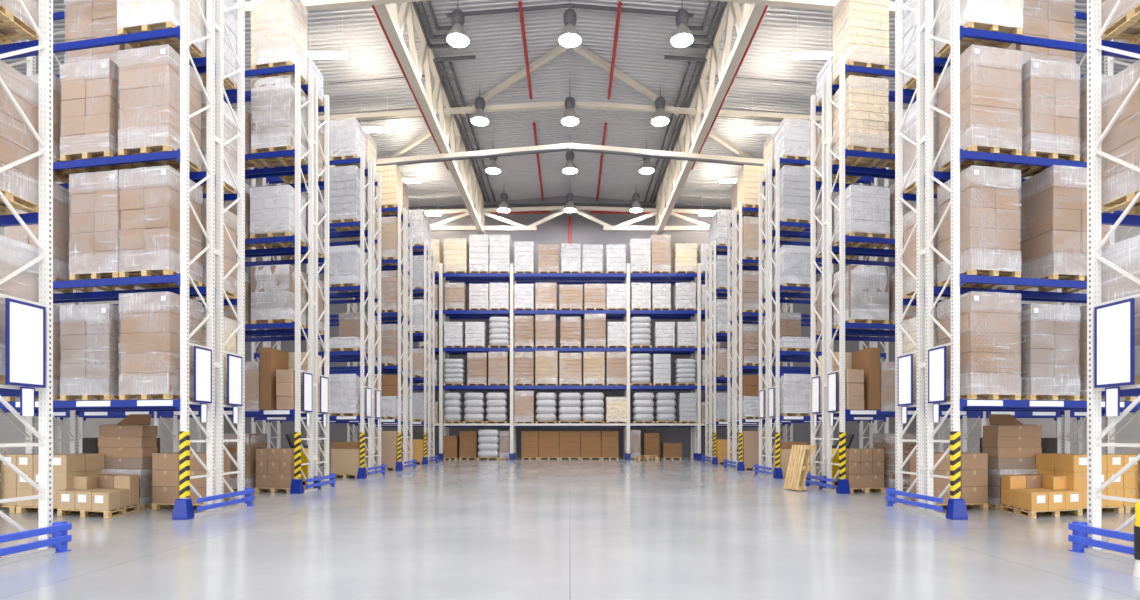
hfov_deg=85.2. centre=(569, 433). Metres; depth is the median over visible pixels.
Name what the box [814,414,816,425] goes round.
tag
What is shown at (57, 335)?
load
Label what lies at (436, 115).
conduit
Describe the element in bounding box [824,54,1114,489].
rack
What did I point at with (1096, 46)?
rack
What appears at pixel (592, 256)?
load
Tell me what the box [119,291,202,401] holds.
load
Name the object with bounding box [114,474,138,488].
carton
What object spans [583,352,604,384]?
load
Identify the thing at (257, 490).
pallet
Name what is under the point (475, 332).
load
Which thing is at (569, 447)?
load
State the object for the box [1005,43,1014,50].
load
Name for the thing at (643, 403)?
load
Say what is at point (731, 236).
load
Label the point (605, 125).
pipe
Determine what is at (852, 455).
carton
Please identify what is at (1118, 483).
carton
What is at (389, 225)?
load
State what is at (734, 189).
load
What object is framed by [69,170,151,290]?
load
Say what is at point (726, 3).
conduit
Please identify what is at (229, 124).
load
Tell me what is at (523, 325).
load
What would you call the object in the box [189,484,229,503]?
carton
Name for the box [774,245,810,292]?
load
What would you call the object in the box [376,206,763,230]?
roof truss
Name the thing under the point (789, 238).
load
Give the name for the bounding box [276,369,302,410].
load
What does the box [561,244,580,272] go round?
load
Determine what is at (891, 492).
guard
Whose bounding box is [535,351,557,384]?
load
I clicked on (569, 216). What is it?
pipe
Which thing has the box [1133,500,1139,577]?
bollard
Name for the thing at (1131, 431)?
wall
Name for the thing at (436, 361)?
load
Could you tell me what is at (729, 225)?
rack
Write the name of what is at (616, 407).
load
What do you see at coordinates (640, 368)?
load
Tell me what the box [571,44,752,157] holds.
brace
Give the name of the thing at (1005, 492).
carton
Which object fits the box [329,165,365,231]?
load
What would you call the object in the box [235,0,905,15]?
roof truss
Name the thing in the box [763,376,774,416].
load
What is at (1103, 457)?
carton
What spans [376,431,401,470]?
load
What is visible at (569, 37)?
pendant lamp
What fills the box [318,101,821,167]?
roof beam
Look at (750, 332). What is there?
load
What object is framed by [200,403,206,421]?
tag
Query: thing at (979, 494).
carton
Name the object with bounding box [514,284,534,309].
load
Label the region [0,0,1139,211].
ceiling
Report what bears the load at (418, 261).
on the rack at (425, 252)
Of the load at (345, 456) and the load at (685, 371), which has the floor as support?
the load at (345, 456)
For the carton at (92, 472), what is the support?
on the carton
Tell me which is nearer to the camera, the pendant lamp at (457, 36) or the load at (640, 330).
the pendant lamp at (457, 36)
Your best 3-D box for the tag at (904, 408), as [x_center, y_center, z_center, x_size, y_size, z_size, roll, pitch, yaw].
[7.155,-0.415,13.260,0.016,0.370,0.200,0,0,0]
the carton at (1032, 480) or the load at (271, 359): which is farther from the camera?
the load at (271, 359)
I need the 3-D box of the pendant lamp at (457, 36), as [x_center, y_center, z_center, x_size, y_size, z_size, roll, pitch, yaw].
[-4.050,-15.048,22.400,0.810,1.676,0.810,0,0,0]
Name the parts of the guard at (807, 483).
rail, rail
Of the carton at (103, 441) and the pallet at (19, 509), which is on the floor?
the pallet at (19, 509)
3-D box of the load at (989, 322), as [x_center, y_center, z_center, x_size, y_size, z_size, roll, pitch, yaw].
[8.025,-1.659,12.201,1.106,2.022,1.282,0,0,0]
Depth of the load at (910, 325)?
13.32 m
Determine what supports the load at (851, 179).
on the rack at (851, 337)
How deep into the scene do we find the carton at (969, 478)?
12.98 m
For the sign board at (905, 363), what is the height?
1.070 m
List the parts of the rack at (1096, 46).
post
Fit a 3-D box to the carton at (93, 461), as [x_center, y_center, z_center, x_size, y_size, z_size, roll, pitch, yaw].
[-10.162,0.589,13.070,0.385,0.345,0.567,0,0,0]
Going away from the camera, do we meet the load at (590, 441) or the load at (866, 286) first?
the load at (866, 286)
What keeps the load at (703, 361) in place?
on the rack at (442, 277)
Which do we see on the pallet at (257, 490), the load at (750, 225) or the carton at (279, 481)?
the carton at (279, 481)
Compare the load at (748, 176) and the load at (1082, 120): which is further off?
the load at (748, 176)
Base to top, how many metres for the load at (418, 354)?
1.510 m
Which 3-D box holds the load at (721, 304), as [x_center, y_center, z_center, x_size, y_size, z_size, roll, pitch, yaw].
[8.184,-6.178,33.034,0.993,1.760,1.259,0,0,0]
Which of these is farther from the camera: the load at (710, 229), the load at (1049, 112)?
the load at (710, 229)
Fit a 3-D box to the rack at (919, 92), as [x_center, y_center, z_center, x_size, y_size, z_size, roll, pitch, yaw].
[11.530,-4.285,13.996,9.102,11.750,1.016,0,0,-10]
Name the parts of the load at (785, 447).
lid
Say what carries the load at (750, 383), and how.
on the load at (750, 404)
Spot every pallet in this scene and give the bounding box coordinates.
[0,506,36,512]
[16,506,79,513]
[57,504,139,517]
[152,500,230,510]
[255,485,305,492]
[637,455,656,457]
[637,458,656,460]
[784,445,809,490]
[790,445,816,490]
[834,485,884,492]
[909,500,987,510]
[1000,504,1082,517]
[1060,506,1123,513]
[1103,506,1134,512]
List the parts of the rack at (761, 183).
post, post, post, post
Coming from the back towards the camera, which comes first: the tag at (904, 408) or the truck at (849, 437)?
the truck at (849, 437)
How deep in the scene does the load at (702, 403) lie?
37.97 m
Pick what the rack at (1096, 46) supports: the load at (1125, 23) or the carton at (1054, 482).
the load at (1125, 23)
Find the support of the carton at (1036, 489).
on the pallet at (1078, 512)
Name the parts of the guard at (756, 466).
rail, rail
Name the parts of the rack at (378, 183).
post, post, post, post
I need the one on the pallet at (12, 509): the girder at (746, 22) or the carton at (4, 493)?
the carton at (4, 493)
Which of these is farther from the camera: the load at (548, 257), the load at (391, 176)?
the load at (548, 257)
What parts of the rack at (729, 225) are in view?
post, post, post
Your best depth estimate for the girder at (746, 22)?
25.22 m
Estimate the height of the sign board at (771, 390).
1.070 m
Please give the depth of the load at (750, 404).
26.99 m
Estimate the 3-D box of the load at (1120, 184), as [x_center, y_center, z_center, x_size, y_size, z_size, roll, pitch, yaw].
[7.735,-3.842,8.025,1.186,1.730,1.297,0,0,0]
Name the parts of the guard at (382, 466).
rail, rail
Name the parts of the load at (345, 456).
lid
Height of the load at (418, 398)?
1.500 m
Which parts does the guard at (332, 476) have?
rail, rail, guard post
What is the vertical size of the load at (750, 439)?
1.720 m
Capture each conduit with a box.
[320,115,438,123]
[331,147,568,167]
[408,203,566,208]
[412,2,453,48]
[418,1,446,39]
[427,0,452,30]
[433,55,486,201]
[440,61,489,201]
[446,3,568,17]
[449,61,495,201]
[571,3,693,17]
[571,147,808,167]
[573,203,731,208]
[644,61,690,201]
[650,61,699,201]
[653,55,706,201]
[686,2,727,48]
[687,0,712,30]
[693,1,721,39]
[701,115,819,123]
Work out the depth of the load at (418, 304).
32.47 m
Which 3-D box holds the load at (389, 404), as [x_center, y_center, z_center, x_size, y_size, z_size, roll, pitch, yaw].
[-8.026,-1.152,27.534,1.008,1.009,1.260,0,0,0]
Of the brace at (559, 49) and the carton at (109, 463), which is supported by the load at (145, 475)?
the carton at (109, 463)
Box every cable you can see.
[329,75,424,83]
[715,75,810,83]
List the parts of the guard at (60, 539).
rail, rail, guard post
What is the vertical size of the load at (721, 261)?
1.760 m
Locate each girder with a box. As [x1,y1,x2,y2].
[374,2,486,234]
[653,2,765,234]
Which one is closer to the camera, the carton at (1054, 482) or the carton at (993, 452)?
the carton at (1054, 482)
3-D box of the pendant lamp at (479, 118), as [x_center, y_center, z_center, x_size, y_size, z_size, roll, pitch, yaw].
[-4.100,-15.048,28.200,0.810,1.676,0.810,0,0,0]
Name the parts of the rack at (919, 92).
post, post, post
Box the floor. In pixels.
[0,457,1139,599]
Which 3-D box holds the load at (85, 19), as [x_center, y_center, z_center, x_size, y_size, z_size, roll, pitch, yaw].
[-10.205,-8.602,13.752,1.571,2.010,1.069,0,0,11]
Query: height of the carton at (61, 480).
0.345 m
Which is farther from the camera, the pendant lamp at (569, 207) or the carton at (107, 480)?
the pendant lamp at (569, 207)
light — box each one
[307,14,348,58]
[362,126,391,131]
[403,177,421,182]
[424,211,440,215]
[699,211,715,215]
[718,177,736,182]
[748,126,777,131]
[791,14,832,58]
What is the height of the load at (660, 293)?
1.616 m
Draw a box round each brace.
[387,44,568,157]
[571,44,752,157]
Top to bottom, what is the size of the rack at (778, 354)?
11.750 m
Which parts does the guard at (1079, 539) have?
guard post, rail, rail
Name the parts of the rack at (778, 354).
post, post, post, post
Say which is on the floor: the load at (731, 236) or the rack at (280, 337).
the rack at (280, 337)
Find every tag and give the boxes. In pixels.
[20,387,34,415]
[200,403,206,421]
[233,406,237,422]
[306,412,309,425]
[323,414,325,425]
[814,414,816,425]
[830,412,833,425]
[902,406,906,422]
[933,403,939,421]
[1105,387,1119,415]
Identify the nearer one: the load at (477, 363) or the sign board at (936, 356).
the sign board at (936, 356)
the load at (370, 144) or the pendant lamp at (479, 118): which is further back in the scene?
the pendant lamp at (479, 118)
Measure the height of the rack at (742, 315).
11.750 m
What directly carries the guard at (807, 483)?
on the floor
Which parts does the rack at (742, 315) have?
post, post, post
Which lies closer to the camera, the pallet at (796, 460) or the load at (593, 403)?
the pallet at (796, 460)
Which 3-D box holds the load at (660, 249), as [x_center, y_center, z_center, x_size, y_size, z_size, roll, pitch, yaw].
[5.583,-11.038,38.505,1.202,2.362,1.086,0,0,0]
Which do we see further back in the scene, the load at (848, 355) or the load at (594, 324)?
the load at (594, 324)
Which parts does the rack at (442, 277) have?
post, post, post, post, post, post, post, post, post, post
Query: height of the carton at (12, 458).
0.345 m
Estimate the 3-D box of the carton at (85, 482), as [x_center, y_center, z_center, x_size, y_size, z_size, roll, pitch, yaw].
[-9.873,0.978,12.596,0.619,0.262,0.360,0,0,17]
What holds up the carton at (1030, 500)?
on the pallet at (1078, 512)
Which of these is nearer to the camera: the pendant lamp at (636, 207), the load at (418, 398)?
the load at (418, 398)
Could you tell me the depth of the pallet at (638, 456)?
37.77 m
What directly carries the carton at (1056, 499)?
on the pallet at (1078, 512)
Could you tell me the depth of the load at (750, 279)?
27.00 m
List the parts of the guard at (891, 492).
guard post, rail, rail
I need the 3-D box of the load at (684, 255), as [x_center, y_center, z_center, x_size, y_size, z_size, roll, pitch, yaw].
[7.117,-10.762,38.504,1.326,1.810,1.087,0,0,0]
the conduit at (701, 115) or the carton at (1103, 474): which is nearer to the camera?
the carton at (1103, 474)
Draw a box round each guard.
[0,521,71,564]
[194,488,254,517]
[304,473,335,492]
[367,464,385,477]
[403,459,416,469]
[428,455,437,463]
[702,455,711,463]
[723,459,736,469]
[754,464,772,477]
[805,473,835,492]
[885,488,945,517]
[1068,521,1134,563]
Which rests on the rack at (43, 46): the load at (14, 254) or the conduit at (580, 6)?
the load at (14, 254)
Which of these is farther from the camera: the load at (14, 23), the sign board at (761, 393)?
the sign board at (761, 393)
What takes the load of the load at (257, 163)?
on the rack at (297, 329)
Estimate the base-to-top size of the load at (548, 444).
1.776 m
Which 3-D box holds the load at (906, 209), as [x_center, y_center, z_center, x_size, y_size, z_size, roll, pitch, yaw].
[9.360,-6.052,17.424,1.155,1.510,1.289,0,0,0]
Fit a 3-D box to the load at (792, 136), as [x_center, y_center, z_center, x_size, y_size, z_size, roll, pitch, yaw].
[8.140,-10.572,22.764,1.036,1.430,1.268,0,0,0]
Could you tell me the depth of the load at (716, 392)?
33.73 m
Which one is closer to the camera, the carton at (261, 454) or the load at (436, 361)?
the carton at (261, 454)
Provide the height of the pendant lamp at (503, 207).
1.676 m
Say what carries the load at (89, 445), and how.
on the floor
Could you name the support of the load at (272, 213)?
on the rack at (297, 329)
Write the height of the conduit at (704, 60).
0.249 m
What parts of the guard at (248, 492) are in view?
rail, rail, guard post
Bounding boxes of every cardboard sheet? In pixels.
[116,414,151,424]
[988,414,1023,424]
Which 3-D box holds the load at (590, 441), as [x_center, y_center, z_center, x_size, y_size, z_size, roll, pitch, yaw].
[1.287,0.702,39.035,1.293,1.776,1.011,0,0,0]
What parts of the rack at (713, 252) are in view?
post, post, post, post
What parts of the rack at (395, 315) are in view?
post, post, post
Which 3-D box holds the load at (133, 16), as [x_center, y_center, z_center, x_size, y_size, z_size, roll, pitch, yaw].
[-8.015,-8.602,12.200,1.206,2.010,1.300,0,0,0]
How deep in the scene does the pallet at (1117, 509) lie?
12.45 m
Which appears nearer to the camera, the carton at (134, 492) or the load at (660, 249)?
the carton at (134, 492)
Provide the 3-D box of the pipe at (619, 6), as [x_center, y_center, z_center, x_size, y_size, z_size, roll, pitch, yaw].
[1.820,-15.710,25.800,0.150,0.143,6.400,0,0,0]
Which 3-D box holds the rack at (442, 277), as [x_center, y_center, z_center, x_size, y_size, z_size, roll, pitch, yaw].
[0.000,-4.435,38.472,24.822,12.050,1.105,0,0,0]
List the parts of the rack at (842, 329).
post, post, post, post, post, post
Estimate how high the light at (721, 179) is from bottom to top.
1.663 m
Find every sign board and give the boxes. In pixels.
[5,298,45,387]
[194,346,211,402]
[227,354,241,405]
[303,372,311,411]
[320,376,327,413]
[366,388,370,417]
[376,390,380,417]
[759,390,763,417]
[769,388,773,417]
[812,376,819,413]
[828,372,836,411]
[898,354,912,405]
[928,346,945,402]
[1094,298,1134,387]
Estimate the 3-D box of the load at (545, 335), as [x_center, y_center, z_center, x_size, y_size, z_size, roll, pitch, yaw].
[-1.503,-6.304,38.505,1.263,2.014,1.086,0,0,0]
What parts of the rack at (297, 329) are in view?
post, post, post, post, post, post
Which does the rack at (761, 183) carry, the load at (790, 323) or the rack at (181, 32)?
the load at (790, 323)
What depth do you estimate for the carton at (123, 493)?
12.25 m
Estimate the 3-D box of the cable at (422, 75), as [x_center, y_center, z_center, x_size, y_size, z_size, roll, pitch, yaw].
[-8.350,-15.442,27.000,4.303,0.382,0.040,0,0,0]
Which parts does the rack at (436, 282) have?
post, post, post, post, post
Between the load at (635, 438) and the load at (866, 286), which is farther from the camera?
the load at (635, 438)
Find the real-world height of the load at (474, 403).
1.902 m
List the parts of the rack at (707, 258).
post, post, post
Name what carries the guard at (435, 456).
on the floor
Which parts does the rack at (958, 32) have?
post, post, post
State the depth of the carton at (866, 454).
16.71 m
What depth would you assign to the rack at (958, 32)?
11.98 m
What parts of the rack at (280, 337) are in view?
post, post, post, post, post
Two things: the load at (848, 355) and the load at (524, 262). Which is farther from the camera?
the load at (524, 262)
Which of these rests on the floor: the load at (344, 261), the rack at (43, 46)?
the rack at (43, 46)
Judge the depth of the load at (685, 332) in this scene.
37.98 m
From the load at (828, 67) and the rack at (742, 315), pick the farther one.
the rack at (742, 315)
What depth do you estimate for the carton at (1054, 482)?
12.41 m
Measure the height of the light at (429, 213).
1.663 m
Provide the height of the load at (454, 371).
1.649 m
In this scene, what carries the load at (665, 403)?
on the rack at (442, 277)
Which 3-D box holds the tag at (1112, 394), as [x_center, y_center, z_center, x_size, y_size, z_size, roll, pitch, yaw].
[6.955,-0.415,7.950,0.016,0.370,0.200,0,0,0]
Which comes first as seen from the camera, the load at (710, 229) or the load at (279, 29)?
the load at (279, 29)
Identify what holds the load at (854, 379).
on the rack at (842, 329)
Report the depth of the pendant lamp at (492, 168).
33.32 m
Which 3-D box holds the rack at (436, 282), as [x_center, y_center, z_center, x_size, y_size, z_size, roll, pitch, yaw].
[0.000,-4.435,39.633,24.751,12.050,0.975,0,0,0]
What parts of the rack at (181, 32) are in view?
post, post, post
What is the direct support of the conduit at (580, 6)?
attached to the ceiling
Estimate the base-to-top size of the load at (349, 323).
1.609 m
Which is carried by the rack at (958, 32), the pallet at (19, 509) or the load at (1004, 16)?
the load at (1004, 16)
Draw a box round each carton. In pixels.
[0,454,23,471]
[0,472,16,488]
[0,489,16,505]
[17,454,38,471]
[17,472,32,488]
[17,489,33,505]
[33,454,61,471]
[33,472,38,488]
[33,489,38,506]
[53,454,84,471]
[53,471,84,489]
[53,489,71,506]
[59,489,82,508]
[73,475,96,489]
[75,490,101,509]
[85,453,103,470]
[85,470,101,474]
[89,488,108,490]
[92,491,118,510]
[98,436,156,446]
[98,474,122,487]
[99,425,157,435]
[99,447,157,457]
[104,458,151,468]
[104,489,128,507]
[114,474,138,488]
[129,487,138,505]
[152,452,197,469]
[152,470,178,486]
[152,486,178,502]
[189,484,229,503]
[190,452,229,469]
[190,468,229,486]
[256,448,272,461]
[256,462,266,474]
[256,475,272,487]
[267,448,283,461]
[267,462,278,474]
[273,475,293,487]
[279,449,293,461]
[279,462,293,474]
[846,449,860,461]
[846,462,860,474]
[846,475,866,487]
[856,448,872,461]
[861,462,872,474]
[867,448,883,461]
[867,475,883,487]
[873,462,883,474]
[910,452,949,469]
[910,468,949,486]
[910,484,950,503]
[942,452,987,469]
[961,470,987,486]
[961,486,987,502]
[982,436,1040,446]
[983,425,1041,435]
[983,447,1041,457]
[988,458,1035,468]
[1001,474,1025,488]
[1001,487,1010,505]
[1011,489,1035,507]
[1017,474,1041,487]
[1021,491,1047,510]
[1031,488,1050,490]
[1036,453,1054,470]
[1037,470,1054,474]
[1038,490,1064,509]
[1043,475,1066,489]
[1055,454,1086,471]
[1055,471,1086,489]
[1057,489,1080,508]
[1068,489,1086,506]
[1078,454,1106,471]
[1101,454,1122,471]
[1101,472,1106,488]
[1101,489,1106,506]
[1106,489,1122,505]
[1107,472,1122,488]
[1116,454,1139,471]
[1123,472,1139,488]
[1123,489,1139,505]
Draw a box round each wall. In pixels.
[0,181,205,453]
[223,196,916,456]
[934,176,1139,453]
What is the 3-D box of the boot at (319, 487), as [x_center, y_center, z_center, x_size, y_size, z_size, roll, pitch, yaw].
[-7.300,1.398,17.730,0.280,0.380,0.220,0,0,0]
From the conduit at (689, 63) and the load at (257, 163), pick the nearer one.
the load at (257, 163)
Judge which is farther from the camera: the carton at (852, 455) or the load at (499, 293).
the load at (499, 293)
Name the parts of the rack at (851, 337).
post, post, post, post, post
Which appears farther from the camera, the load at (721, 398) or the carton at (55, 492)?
the load at (721, 398)
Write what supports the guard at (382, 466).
on the floor
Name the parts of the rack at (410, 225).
post, post, post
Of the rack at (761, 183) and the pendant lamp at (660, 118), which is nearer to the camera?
the rack at (761, 183)
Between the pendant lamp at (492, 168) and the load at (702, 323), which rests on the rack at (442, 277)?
the load at (702, 323)
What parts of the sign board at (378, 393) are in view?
panel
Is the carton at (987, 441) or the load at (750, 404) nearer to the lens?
the carton at (987, 441)
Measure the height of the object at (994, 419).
0.252 m
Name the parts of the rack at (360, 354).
post, post, post, post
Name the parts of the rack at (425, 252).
post, post, post, post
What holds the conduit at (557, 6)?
attached to the ceiling
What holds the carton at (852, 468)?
on the carton at (855, 481)
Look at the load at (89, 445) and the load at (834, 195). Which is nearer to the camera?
the load at (89, 445)
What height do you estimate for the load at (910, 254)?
1.860 m
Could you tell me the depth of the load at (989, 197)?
11.71 m
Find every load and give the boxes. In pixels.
[0,0,38,44]
[0,61,38,214]
[0,235,38,384]
[4,305,92,400]
[5,183,92,293]
[26,74,90,182]
[60,58,139,173]
[60,303,135,400]
[64,0,125,66]
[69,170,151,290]
[82,438,159,452]
[102,468,163,509]
[117,0,205,57]
[118,44,201,171]
[119,165,202,288]
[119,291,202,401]
[125,43,134,50]
[161,198,236,300]
[189,88,236,193]
[189,312,235,403]
[192,0,236,88]
[223,184,263,249]
[223,273,263,329]
[223,433,266,491]
[234,110,264,169]
[245,361,259,410]
[250,185,305,248]
[251,0,307,84]
[251,75,307,167]
[251,264,305,329]
[260,347,287,409]
[273,192,323,259]
[274,110,323,183]
[274,274,323,335]
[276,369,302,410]
[288,352,321,411]
[307,55,323,105]
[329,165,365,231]
[329,245,365,292]
[329,336,365,353]
[329,374,365,416]
[330,118,365,168]
[331,442,366,477]
[339,312,376,357]
[341,253,376,299]
[343,187,376,240]
[359,131,376,181]
[366,376,376,416]
[375,216,402,265]
[376,165,402,215]
[376,270,402,316]
[376,324,402,367]
[376,375,402,396]
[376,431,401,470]
[381,181,408,221]
[381,396,402,419]
[385,249,408,271]
[408,209,426,250]
[408,255,423,292]
[408,264,427,297]
[408,299,423,332]
[408,348,423,376]
[408,393,423,421]
[408,439,423,463]
[409,222,430,255]
[418,360,438,384]
[419,322,438,347]
[422,285,438,309]
[427,240,442,272]
[431,402,438,422]
[443,359,465,384]
[443,393,462,422]
[443,436,459,459]
[444,238,468,272]
[444,322,464,347]
[445,283,466,309]
[459,431,478,459]
[463,393,484,422]
[465,322,486,347]
[467,353,488,384]
[469,234,489,272]
[469,284,489,309]
[477,430,499,459]
[485,393,507,422]
[488,317,509,347]
[488,352,508,384]
[489,235,510,272]
[489,283,509,309]
[499,431,509,459]
[514,242,534,272]
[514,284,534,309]
[514,316,534,347]
[514,352,534,384]
[514,391,534,422]
[521,431,538,459]
[535,283,556,309]
[535,315,555,347]
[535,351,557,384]
[535,393,556,422]
[538,245,558,272]
[538,431,558,459]
[558,393,581,422]
[559,285,582,309]
[559,353,581,384]
[559,431,579,459]
[560,317,580,347]
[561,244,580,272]
[580,431,600,459]
[582,245,602,272]
[582,393,604,422]
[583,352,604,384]
[584,284,605,309]
[584,314,605,347]
[601,431,618,459]
[605,245,625,272]
[605,352,626,384]
[605,397,626,422]
[606,284,626,309]
[606,322,626,347]
[629,239,650,272]
[630,283,650,309]
[630,317,651,347]
[630,354,651,384]
[630,430,640,459]
[632,393,654,422]
[642,433,659,459]
[650,234,670,272]
[650,284,670,309]
[651,354,670,384]
[653,322,674,347]
[655,393,676,422]
[661,443,681,459]
[673,244,696,272]
[673,283,695,309]
[674,359,696,384]
[675,322,696,347]
[677,393,696,422]
[697,244,712,272]
[701,285,717,309]
[701,322,719,347]
[701,360,720,384]
[701,402,708,422]
[708,221,730,255]
[712,264,731,297]
[712,392,722,421]
[713,209,731,250]
[716,255,731,292]
[716,299,731,332]
[716,348,731,376]
[716,393,731,421]
[716,439,731,463]
[731,180,758,222]
[731,236,754,271]
[731,282,758,321]
[737,165,763,215]
[737,216,764,265]
[737,271,763,316]
[737,324,763,367]
[737,375,764,396]
[737,396,758,419]
[738,431,763,470]
[763,131,780,181]
[763,253,798,299]
[763,312,800,357]
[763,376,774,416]
[764,187,796,240]
[773,442,808,477]
[774,118,809,168]
[774,166,810,231]
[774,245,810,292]
[774,337,810,353]
[774,374,810,416]
[816,55,832,107]
[816,108,865,183]
[816,193,866,259]
[816,274,865,335]
[818,352,851,411]
[832,0,888,84]
[832,76,888,167]
[834,185,889,248]
[834,264,888,329]
[837,369,863,410]
[852,347,879,409]
[872,433,916,491]
[876,109,905,169]
[876,184,916,249]
[876,273,916,329]
[880,362,894,410]
[903,0,947,88]
[903,88,950,193]
[903,198,978,299]
[903,312,950,403]
[934,0,1022,57]
[937,165,1020,288]
[937,292,1020,401]
[938,46,1021,172]
[976,468,1036,509]
[980,438,1056,452]
[988,284,1006,289]
[1000,58,1079,178]
[1004,304,1079,400]
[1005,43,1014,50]
[1014,0,1075,65]
[1014,165,1108,292]
[1046,306,1135,400]
[1078,75,1112,161]
[1101,0,1139,44]
[1101,61,1139,214]
[1101,235,1139,384]
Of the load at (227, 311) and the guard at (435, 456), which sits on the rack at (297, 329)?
the load at (227, 311)
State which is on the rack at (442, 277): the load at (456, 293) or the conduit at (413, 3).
the load at (456, 293)
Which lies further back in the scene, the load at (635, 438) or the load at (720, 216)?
the load at (635, 438)
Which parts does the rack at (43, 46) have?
post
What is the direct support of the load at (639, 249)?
on the rack at (442, 277)
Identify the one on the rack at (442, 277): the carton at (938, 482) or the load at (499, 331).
the load at (499, 331)
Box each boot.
[172,498,193,519]
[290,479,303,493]
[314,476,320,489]
[357,468,366,478]
[395,462,402,470]
[422,457,427,463]
[712,457,717,463]
[737,462,744,470]
[773,468,782,478]
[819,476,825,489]
[836,479,849,493]
[946,498,967,519]
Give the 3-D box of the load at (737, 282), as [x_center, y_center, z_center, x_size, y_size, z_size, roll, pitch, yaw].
[8.165,-6.103,28.710,1.186,1.610,1.296,0,0,0]
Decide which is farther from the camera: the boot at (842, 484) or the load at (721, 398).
the load at (721, 398)
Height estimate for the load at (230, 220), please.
1.860 m
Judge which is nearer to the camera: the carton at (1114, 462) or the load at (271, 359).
the carton at (1114, 462)
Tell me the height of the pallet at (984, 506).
0.135 m
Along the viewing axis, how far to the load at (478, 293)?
37.98 m
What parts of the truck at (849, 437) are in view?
backrest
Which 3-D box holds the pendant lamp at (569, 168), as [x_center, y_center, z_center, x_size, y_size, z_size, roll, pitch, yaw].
[0.000,-15.210,33.500,0.810,2.000,0.810,0,0,0]
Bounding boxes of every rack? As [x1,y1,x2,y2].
[0,0,52,558]
[0,0,219,513]
[0,0,244,509]
[25,54,315,489]
[58,79,328,486]
[251,150,372,475]
[267,164,380,474]
[307,200,406,468]
[318,210,412,467]
[347,240,430,462]
[355,247,434,461]
[367,263,772,459]
[376,271,763,458]
[705,247,784,461]
[709,240,792,462]
[727,210,821,467]
[733,200,832,468]
[759,164,872,474]
[767,150,888,475]
[811,79,1081,486]
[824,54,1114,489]
[895,0,1139,509]
[920,0,1139,513]
[1087,0,1139,557]
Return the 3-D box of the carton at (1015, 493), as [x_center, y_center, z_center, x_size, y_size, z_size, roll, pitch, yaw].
[9.033,1.280,12.344,0.619,0.342,0.360,0,0,-17]
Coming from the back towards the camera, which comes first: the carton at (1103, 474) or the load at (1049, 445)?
the load at (1049, 445)
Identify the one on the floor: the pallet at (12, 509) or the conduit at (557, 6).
the pallet at (12, 509)
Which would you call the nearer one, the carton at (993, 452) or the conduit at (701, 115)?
the carton at (993, 452)
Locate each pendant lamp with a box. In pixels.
[446,3,468,47]
[471,91,488,125]
[486,146,500,173]
[498,193,509,212]
[559,3,580,47]
[561,97,578,125]
[563,151,576,173]
[564,193,575,212]
[630,193,641,212]
[639,146,653,173]
[651,91,668,125]
[671,3,693,47]
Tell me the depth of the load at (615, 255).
37.98 m
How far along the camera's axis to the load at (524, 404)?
37.98 m
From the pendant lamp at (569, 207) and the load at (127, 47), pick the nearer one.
the load at (127, 47)
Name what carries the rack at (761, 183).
on the floor
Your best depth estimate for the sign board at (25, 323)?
7.91 m
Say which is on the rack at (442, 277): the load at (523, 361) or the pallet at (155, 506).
the load at (523, 361)
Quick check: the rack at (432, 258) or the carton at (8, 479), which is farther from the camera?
the rack at (432, 258)
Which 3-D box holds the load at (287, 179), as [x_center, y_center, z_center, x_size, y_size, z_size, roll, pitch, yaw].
[-8.035,-8.453,18.330,1.186,1.710,1.297,0,0,0]
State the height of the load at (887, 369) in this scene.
1.350 m
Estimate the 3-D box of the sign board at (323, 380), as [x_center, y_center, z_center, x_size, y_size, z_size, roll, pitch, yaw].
[-7.225,-1.145,18.230,0.024,1.070,0.560,0,0,0]
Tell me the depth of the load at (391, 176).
27.02 m
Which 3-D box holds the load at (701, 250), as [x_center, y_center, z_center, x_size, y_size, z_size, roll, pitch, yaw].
[8.557,-10.762,38.505,1.136,1.809,1.086,0,0,0]
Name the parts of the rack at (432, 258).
post, post, post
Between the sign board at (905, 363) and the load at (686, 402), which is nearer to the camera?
the sign board at (905, 363)
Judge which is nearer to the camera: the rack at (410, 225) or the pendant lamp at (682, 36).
the pendant lamp at (682, 36)
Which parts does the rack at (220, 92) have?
post, post, post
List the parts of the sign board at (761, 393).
panel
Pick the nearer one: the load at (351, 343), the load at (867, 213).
the load at (867, 213)
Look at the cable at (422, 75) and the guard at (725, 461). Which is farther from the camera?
the guard at (725, 461)
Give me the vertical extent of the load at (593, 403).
1.901 m
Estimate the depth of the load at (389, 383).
26.99 m
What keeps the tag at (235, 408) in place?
hanging from the sign board at (234, 363)
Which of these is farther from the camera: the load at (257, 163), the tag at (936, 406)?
the load at (257, 163)
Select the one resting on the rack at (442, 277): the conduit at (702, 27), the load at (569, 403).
the load at (569, 403)
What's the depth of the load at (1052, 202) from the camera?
12.04 m
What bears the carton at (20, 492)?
on the pallet at (19, 509)
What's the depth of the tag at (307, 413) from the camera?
17.08 m
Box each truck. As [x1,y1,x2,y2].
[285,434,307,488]
[832,434,854,488]
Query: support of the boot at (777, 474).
on the floor
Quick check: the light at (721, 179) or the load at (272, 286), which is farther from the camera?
the light at (721, 179)
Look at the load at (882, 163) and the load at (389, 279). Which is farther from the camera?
the load at (389, 279)
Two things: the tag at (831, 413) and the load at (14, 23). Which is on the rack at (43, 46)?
the load at (14, 23)
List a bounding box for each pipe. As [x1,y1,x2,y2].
[371,5,448,169]
[455,211,549,213]
[518,1,532,99]
[533,122,543,200]
[569,216,570,243]
[590,211,684,213]
[596,122,606,200]
[607,1,621,99]
[691,5,768,169]
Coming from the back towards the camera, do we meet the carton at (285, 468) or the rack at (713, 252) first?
the rack at (713, 252)

